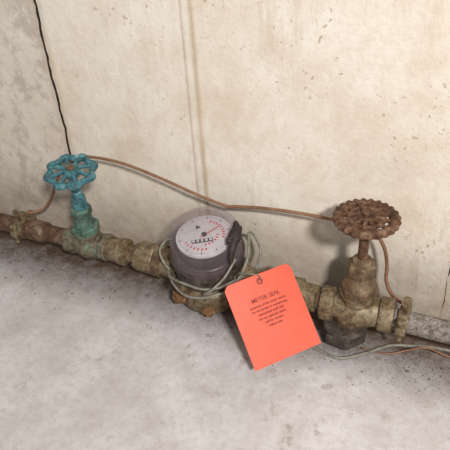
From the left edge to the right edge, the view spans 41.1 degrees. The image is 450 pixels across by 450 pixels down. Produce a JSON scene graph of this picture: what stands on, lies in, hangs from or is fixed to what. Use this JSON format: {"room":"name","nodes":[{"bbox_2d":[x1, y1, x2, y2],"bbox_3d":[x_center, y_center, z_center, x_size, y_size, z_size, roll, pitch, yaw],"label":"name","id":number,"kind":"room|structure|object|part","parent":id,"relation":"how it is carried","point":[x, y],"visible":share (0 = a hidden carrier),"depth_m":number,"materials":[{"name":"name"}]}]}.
{"room":"basement","nodes":[
{"label":"basement","id":0,"kind":"room"},
{"bbox_2d":[0,0,449,319],"bbox_3d":[-0.114,-0.445,0.521,2.400,1.210,0.047,12,39,21],"label":"wall","id":1,"kind":"structure","parent":0,"point":[308,106],"depth_m":0.68,"materials":[{"name":"paint"}]},
{"bbox_2d":[0,230,449,449],"bbox_3d":[-0.352,0.423,0.382,2.400,0.030,1.400,12,39,21],"label":"floor","id":2,"kind":"structure","parent":0,"point":[79,374],"depth_m":0.67,"materials":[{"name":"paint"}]},
{"bbox_2d":[1,231,442,416],"bbox_3d":[-0.082,0.111,0.764,1.000,0.002,0.176,12,39,21],"label":"crumbs","id":3,"kind":"object","parent":2,"relation":"on","point":[1,231],"visible":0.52,"depth_m":0.80,"materials":[{"name":"grey concrete"}]},
{"bbox_2d":[0,213,449,343],"bbox_3d":[-0.023,0.058,0.747,1.400,0.040,0.040,12,39,21],"label":"pipe","id":4,"kind":"object","parent":2,"relation":"on","point":[118,250],"visible":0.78,"depth_m":0.77,"materials":[{"name":"brown metal"}]},
{"bbox_2d":[9,209,36,242],"bbox_3d":[-0.285,-0.004,0.844,0.012,0.050,0.046,12,39,21],"label":"clamp","id":5,"kind":"object","parent":4,"relation":"attached to","point":[16,228],"depth_m":0.83,"materials":[{"name":"brown metal"}]},
{"bbox_2d":[43,153,114,260],"bbox_3d":[-0.185,-0.011,0.762,0.081,0.157,0.074,11,38,19],"label":"valve","id":6,"kind":"object","parent":4,"relation":"attached to","point":[84,237],"visible":0.99,"depth_m":0.75,"materials":[{"name":"teal metal"}]},
{"bbox_3d":[-0.183,-0.043,0.738,0.019,0.059,0.019,16,49,16],"label":"stem","id":7,"kind":"part","parent":6,"relation":"part of","materials":[{"name":"blue paint"}]},
{"bbox_2d":[131,215,266,316],"bbox_3d":[-0.024,0.044,0.735,0.200,0.122,0.095,12,39,21],"label":"meter","id":8,"kind":"object","parent":4,"relation":"attached to","point":[204,248],"visible":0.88,"depth_m":0.71,"materials":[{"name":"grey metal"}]},
{"bbox_3d":[-0.024,0.013,0.705,0.068,0.004,0.068,12,48,21],"label":"dial plate","id":9,"kind":"part","parent":8,"relation":"part of","materials":[{"name":"white plastic"}]},
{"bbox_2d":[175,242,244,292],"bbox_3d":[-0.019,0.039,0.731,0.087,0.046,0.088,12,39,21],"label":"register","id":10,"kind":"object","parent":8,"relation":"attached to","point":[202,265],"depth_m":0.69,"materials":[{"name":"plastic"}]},
{"bbox_2d":[230,263,266,284],"bbox_3d":[0.041,0.072,0.722,0.060,0.048,0.048,12,39,21],"label":"tag wire","id":11,"kind":"object","parent":8,"relation":"attached to","point":[249,269],"depth_m":0.71,"materials":[{"name":"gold metal"}]},
{"bbox_2d":[225,264,320,370],"bbox_3d":[0.051,0.097,0.671,0.083,0.076,0.084,-19,38,-20],"label":"paper tag","id":12,"kind":"object","parent":8,"relation":"hanging from","point":[271,314],"visible":1,"depth_m":0.67,"materials":[{"name":"paper"}]},
{"bbox_2d":[26,155,401,303],"bbox_3d":[-0.041,-0.010,0.730,0.529,0.108,0.033,12,39,21],"label":"grounding wire","id":13,"kind":"object","parent":4,"relation":"attached to","point":[381,241],"visible":0.78,"depth_m":0.71,"materials":[{"name":"brown metal"}]},
{"bbox_2d":[295,276,321,311],"bbox_3d":[0.078,0.080,0.708,0.100,0.040,0.040,12,39,21],"label":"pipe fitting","id":14,"kind":"object","parent":4,"relation":"attached to","point":[311,293],"depth_m":0.69,"materials":[{"name":"brown metal"}]},
{"bbox_2d":[318,198,401,350],"bbox_3d":[0.147,0.057,0.653,0.083,0.176,0.069,9,38,18],"label":"valve","id":15,"kind":"object","parent":4,"relation":"attached to","point":[346,314],"visible":1,"depth_m":0.65,"materials":[{"name":"gold metal"}]},
{"bbox_3d":[0.145,0.017,0.624,0.011,0.048,0.011,9,38,18],"label":"stem","id":16,"kind":"part","parent":15,"relation":"part of","materials":[{"name":"metal"}]},
{"bbox_2d":[394,297,412,341],"bbox_3d":[0.196,0.098,0.657,0.012,0.050,0.046,12,39,21],"label":"clamp","id":17,"kind":"object","parent":4,"relation":"attached to","point":[405,309],"depth_m":0.65,"materials":[{"name":"brown metal"}]},
{"bbox_2d":[159,231,449,359],"bbox_3d":[0.181,0.097,0.663,0.561,0.114,0.109,12,39,21],"label":"cable","id":18,"kind":"object","parent":2,"relation":"on","point":[209,290],"visible":0.72,"depth_m":0.69,"materials":[{"name":"grey plastic"}]}
]}

